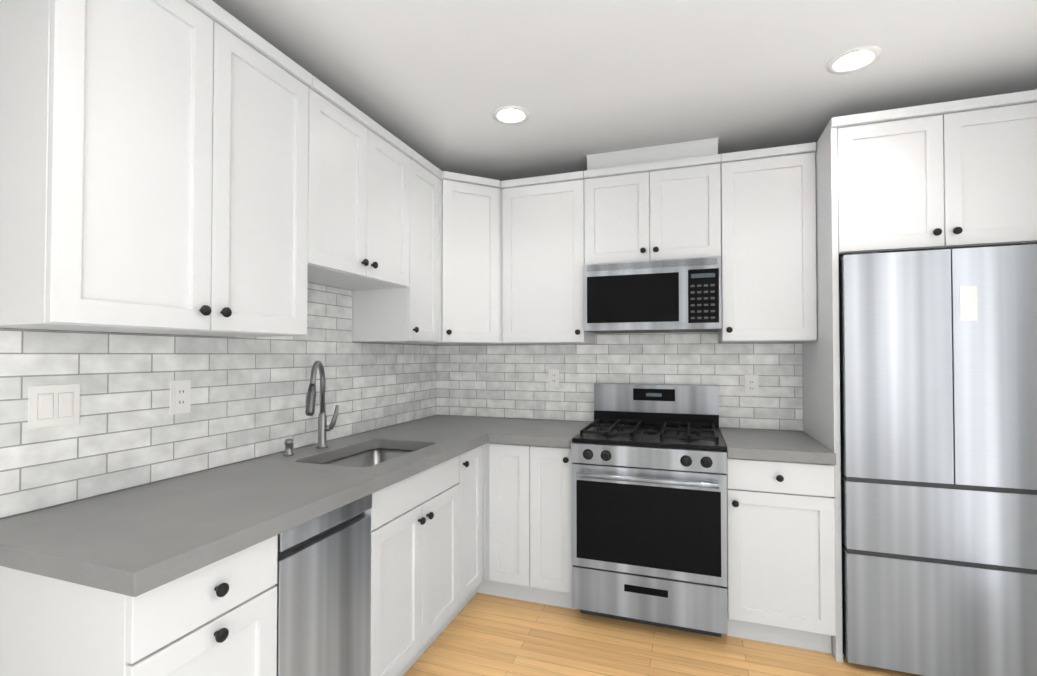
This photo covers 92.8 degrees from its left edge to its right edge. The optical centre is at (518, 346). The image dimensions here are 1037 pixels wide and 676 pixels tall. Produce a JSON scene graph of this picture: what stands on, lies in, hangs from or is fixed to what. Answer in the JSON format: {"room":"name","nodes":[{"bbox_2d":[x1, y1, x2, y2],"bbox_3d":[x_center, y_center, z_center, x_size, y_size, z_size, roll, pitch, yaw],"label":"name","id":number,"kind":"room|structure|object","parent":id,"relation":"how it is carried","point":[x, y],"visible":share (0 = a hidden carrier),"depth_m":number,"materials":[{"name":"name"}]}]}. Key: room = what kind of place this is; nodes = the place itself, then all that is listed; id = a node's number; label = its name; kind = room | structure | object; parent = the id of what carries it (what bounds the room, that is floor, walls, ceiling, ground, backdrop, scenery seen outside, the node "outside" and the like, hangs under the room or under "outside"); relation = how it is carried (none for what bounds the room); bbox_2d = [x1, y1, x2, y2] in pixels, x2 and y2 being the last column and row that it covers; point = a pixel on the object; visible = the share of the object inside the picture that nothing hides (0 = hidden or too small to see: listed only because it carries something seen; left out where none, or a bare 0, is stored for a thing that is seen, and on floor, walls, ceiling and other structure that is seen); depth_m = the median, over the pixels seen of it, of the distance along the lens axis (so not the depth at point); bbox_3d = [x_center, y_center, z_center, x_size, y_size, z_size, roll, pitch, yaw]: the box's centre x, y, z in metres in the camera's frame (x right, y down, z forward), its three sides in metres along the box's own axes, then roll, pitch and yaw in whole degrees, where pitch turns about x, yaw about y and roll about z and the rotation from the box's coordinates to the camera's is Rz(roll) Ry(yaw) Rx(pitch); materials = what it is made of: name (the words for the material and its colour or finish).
{"room":"kitchen","nodes":[
{"label":"kitchen","id":0,"kind":"room"},
{"bbox_2d":[0,282,433,518],"bbox_3d":[-1.373,0.113,1.310,0.100,2.460,4.800,0,-1,19],"label":"wall","id":1,"kind":"structure","parent":0,"point":[181,335],"depth_m":1.61,"materials":[{"name":"grey paint"}]},
{"bbox_2d":[0,0,311,336],"bbox_3d":[-1.052,-0.527,1.508,0.378,0.965,0.773,0,-1,19],"label":"upper cabinet","id":2,"kind":"object","parent":1,"relation":"attached to","point":[153,166],"visible":1,"depth_m":1.30,"materials":[{"name":"white wood"}]},
{"bbox_2d":[0,282,436,517],"bbox_3d":[-0.968,0.080,2.318,0.006,0.754,2.418,0,-1,19],"label":"wall tile","id":3,"kind":"structure","parent":1,"relation":"attached to","point":[248,397],"depth_m":1.73,"materials":[{"name":"white tile"}]},
{"bbox_2d":[28,384,79,428],"bbox_3d":[-1.287,0.164,1.371,0.010,0.115,0.116,0,-1,19],"label":"switch plate","id":4,"kind":"object","parent":3,"relation":"attached to","point":[52,405],"visible":1,"depth_m":1.37,"materials":[{"name":"white plastic"}]},
{"bbox_2d":[170,380,190,414],"bbox_3d":[-1.170,0.174,1.710,0.008,0.115,0.070,0,-1,19],"label":"electrical outlet","id":5,"kind":"object","parent":3,"relation":"attached to","point":[180,396],"visible":1,"depth_m":1.71,"materials":[{"name":"white plastic"}]},
{"bbox_2d":[307,76,412,289],"bbox_3d":[-0.811,-0.650,2.206,0.378,0.697,0.696,0,-1,19],"label":"upper cabinet","id":6,"kind":"object","parent":1,"relation":"attached to","point":[358,197],"visible":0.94,"depth_m":2.10,"materials":[{"name":"white wood"}]},
{"bbox_2d":[352,150,441,342],"bbox_3d":[-0.646,-0.508,2.680,0.378,0.965,0.309,0,-1,19],"label":"upper cabinet","id":7,"kind":"object","parent":1,"relation":"attached to","point":[410,314],"visible":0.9,"depth_m":2.57,"materials":[{"name":"white wood"}]},
{"bbox_2d":[212,0,1036,180],"bbox_3d":[0.132,-1.176,0.809,3.285,0.100,4.800,0,-1,19],"label":"ceiling","id":8,"kind":"structure","parent":0,"point":[436,83],"depth_m":1.94,"materials":[{"name":"paint"}]},
{"bbox_2d":[492,105,528,124],"bbox_3d":[-0.035,-1.096,2.341,0.176,0.008,0.176,0,-1,19],"label":"recessed light","id":9,"kind":"object","parent":8,"relation":"in","point":[511,115],"visible":1,"depth_m":2.33,"materials":[{"name":"white plastic"}]},
{"bbox_2d":[827,46,881,73],"bbox_3d":[1.293,-1.103,1.904,0.176,0.008,0.176,0,-1,19],"label":"recessed light","id":10,"kind":"object","parent":8,"relation":"in","point":[853,59],"visible":1,"depth_m":1.90,"materials":[{"name":"white plastic"}]},
{"bbox_2d":[452,331,802,430],"bbox_3d":[0.902,0.140,3.008,3.085,2.460,0.100,0,-1,19],"label":"wall","id":11,"kind":"structure","parent":0,"point":[620,333],"depth_m":3.06,"materials":[{"name":"grey paint"}]},
{"bbox_2d":[402,171,507,344],"bbox_3d":[-0.380,-0.502,3.082,0.617,0.965,0.617,0,-1,19],"label":"upper cabinet","id":12,"kind":"object","parent":11,"relation":"attached to","point":[470,259],"visible":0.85,"depth_m":2.86,"materials":[{"name":"white wood"}]},
{"bbox_2d":[501,171,594,343],"bbox_3d":[0.187,-0.503,3.011,0.495,0.965,0.378,0,-1,19],"label":"upper cabinet","id":13,"kind":"object","parent":11,"relation":"attached to","point":[543,256],"visible":0.96,"depth_m":2.87,"materials":[{"name":"white wood"}]},
{"bbox_2d":[437,332,802,430],"bbox_3d":[0.497,0.245,3.091,2.265,0.652,0.006,0,-1,19],"label":"wall tile","id":14,"kind":"structure","parent":11,"relation":"attached to","point":[507,381],"depth_m":3.06,"materials":[{"name":"white tile"}]},
{"bbox_2d":[549,369,558,386],"bbox_3d":[0.228,0.203,3.178,0.070,0.115,0.008,0,-1,19],"label":"electrical outlet","id":15,"kind":"object","parent":14,"relation":"attached to","point":[553,377],"visible":1,"depth_m":3.17,"materials":[{"name":"white plastic"}]},
{"bbox_2d":[745,375,758,395],"bbox_3d":[1.322,0.218,2.798,0.070,0.115,0.008,0,-1,19],"label":"electrical outlet","id":16,"kind":"object","parent":14,"relation":"attached to","point":[751,384],"visible":1,"depth_m":2.80,"materials":[{"name":"white plastic"}]},
{"bbox_2d":[584,154,720,264],"bbox_3d":[0.760,-0.723,2.816,0.715,0.530,0.378,0,-1,19],"label":"upper cabinet","id":17,"kind":"object","parent":11,"relation":"attached to","point":[663,210],"visible":0.94,"depth_m":2.66,"materials":[{"name":"white wood"}]},
{"bbox_2d":[586,137,718,169],"bbox_3d":[0.770,-1.040,2.848,0.701,0.103,0.322,0,-1,19],"label":"enclosure","id":18,"kind":"object","parent":17,"relation":"on","point":[688,149],"visible":0.31,"depth_m":2.69,"materials":[{"name":"white wood"}]},
{"bbox_2d":[583,257,721,333],"bbox_3d":[0.750,-0.271,2.780,0.709,0.366,0.437,0,-1,19],"label":"microwave","id":19,"kind":"object","parent":17,"relation":"attached to","point":[671,295],"visible":1,"depth_m":2.61,"materials":[{"name":"silver metal"}]},
{"bbox_2d":[719,142,816,342],"bbox_3d":[1.302,-0.509,2.625,0.428,0.965,0.378,0,-1,19],"label":"upper cabinet","id":20,"kind":"object","parent":11,"relation":"attached to","point":[768,249],"visible":1,"depth_m":2.48,"materials":[{"name":"white wood"}]},
{"bbox_2d":[403,592,922,675],"bbox_3d":[0.132,1.384,0.768,3.285,0.100,4.800,0,-1,19],"label":"floor","id":21,"kind":"structure","parent":0,"point":[481,634],"depth_m":2.20,"materials":[{"name":"brown wood"}]},
{"bbox_2d":[0,535,277,675],"bbox_3d":[-0.988,0.916,1.243,0.658,0.851,0.368,0,-1,19],"label":"base cabinet","id":22,"kind":"object","parent":21,"relation":"on","point":[218,618],"visible":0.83,"depth_m":1.08,"materials":[{"name":"white wood"}]},
{"bbox_2d":[275,494,371,675],"bbox_3d":[-0.863,0.923,1.613,0.616,0.848,0.405,0,-1,19],"label":"dishwasher","id":23,"kind":"object","parent":21,"relation":"on","point":[323,584],"visible":0.38,"depth_m":1.50,"materials":[{"name":"silver metal"}]},
{"bbox_2d":[364,455,459,675],"bbox_3d":[-0.679,0.930,2.135,0.658,0.851,0.696,0,-1,19],"label":"base cabinet","id":24,"kind":"object","parent":21,"relation":"on","point":[414,562],"visible":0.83,"depth_m":1.98,"materials":[{"name":"white wood"}]},
{"bbox_2d":[445,443,574,627],"bbox_3d":[-0.196,0.942,2.830,1.114,0.851,0.928,0,-1,19],"label":"base cabinet","id":25,"kind":"object","parent":21,"relation":"on","point":[515,521],"visible":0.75,"depth_m":2.57,"materials":[{"name":"white wood"}]},
{"bbox_2d":[0,415,518,596],"bbox_3d":[-0.656,0.481,2.205,0.660,0.048,2.423,0,-1,19],"label":"countertop","id":26,"kind":"structure","parent":25,"relation":"on","point":[136,541],"depth_m":1.34,"materials":[{"name":"grey stone"}]},
{"bbox_2d":[283,438,293,455],"bbox_3d":[-0.964,0.421,2.079,0.052,0.068,0.041,0,-1,19],"label":"soap dispenser","id":27,"kind":"object","parent":26,"relation":"on","point":[288,443],"visible":1,"depth_m":2.07,"materials":[{"name":"silver metal"}]},
{"bbox_2d":[305,361,338,447],"bbox_3d":[-0.878,0.258,2.152,0.146,0.396,0.246,0,-1,19],"label":"faucet","id":28,"kind":"object","parent":26,"relation":"on","point":[323,427],"visible":1,"depth_m":2.23,"materials":[{"name":"silver metal"}]},
{"bbox_2d":[324,448,412,466],"bbox_3d":[-0.642,0.610,2.156,0.394,0.209,0.607,0,-1,19],"label":"sink","id":29,"kind":"object","parent":26,"relation":"in","point":[369,458],"visible":0.04,"depth_m":2.43,"materials":[{"name":"metal"}]},
{"bbox_2d":[492,419,591,447],"bbox_3d":[0.160,0.491,2.858,0.455,0.048,0.655,0,-1,19],"label":"countertop","id":30,"kind":"structure","parent":25,"relation":"on","point":[532,432],"depth_m":2.67,"materials":[{"name":"grey stone"}]},
{"bbox_2d":[571,383,727,636],"bbox_3d":[0.699,0.792,2.614,0.709,1.143,0.740,0,-1,19],"label":"range","id":31,"kind":"object","parent":21,"relation":"on","point":[649,503],"visible":1,"depth_m":2.34,"materials":[{"name":"silver metal"}]},
{"bbox_2d":[727,458,835,652],"bbox_3d":[1.256,0.936,2.469,0.428,0.851,0.658,0,-1,19],"label":"base cabinet","id":32,"kind":"object","parent":21,"relation":"on","point":[781,588],"visible":0.88,"depth_m":2.20,"materials":[{"name":"white wood"}]},
{"bbox_2d":[719,428,835,464],"bbox_3d":[1.258,0.485,2.479,0.428,0.048,0.653,0,-1,19],"label":"countertop","id":33,"kind":"structure","parent":32,"relation":"on","point":[779,445],"depth_m":2.26,"materials":[{"name":"grey stone"}]},
{"bbox_2d":[803,89,1036,661],"bbox_3d":[1.846,0.181,2.288,0.808,2.355,0.638,0,-1,19],"label":"cabinet","id":34,"kind":"object","parent":21,"relation":"on","point":[957,174],"visible":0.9,"depth_m":2.08,"materials":[{"name":"white wood"}]},
{"bbox_2d":[839,243,1036,675],"bbox_3d":[1.837,0.479,2.260,0.742,1.757,0.631,0,-1,19],"label":"fridge","id":35,"kind":"object","parent":21,"relation":"on","point":[938,396],"visible":0.88,"depth_m":1.98,"materials":[{"name":"silver metal"}]}
]}

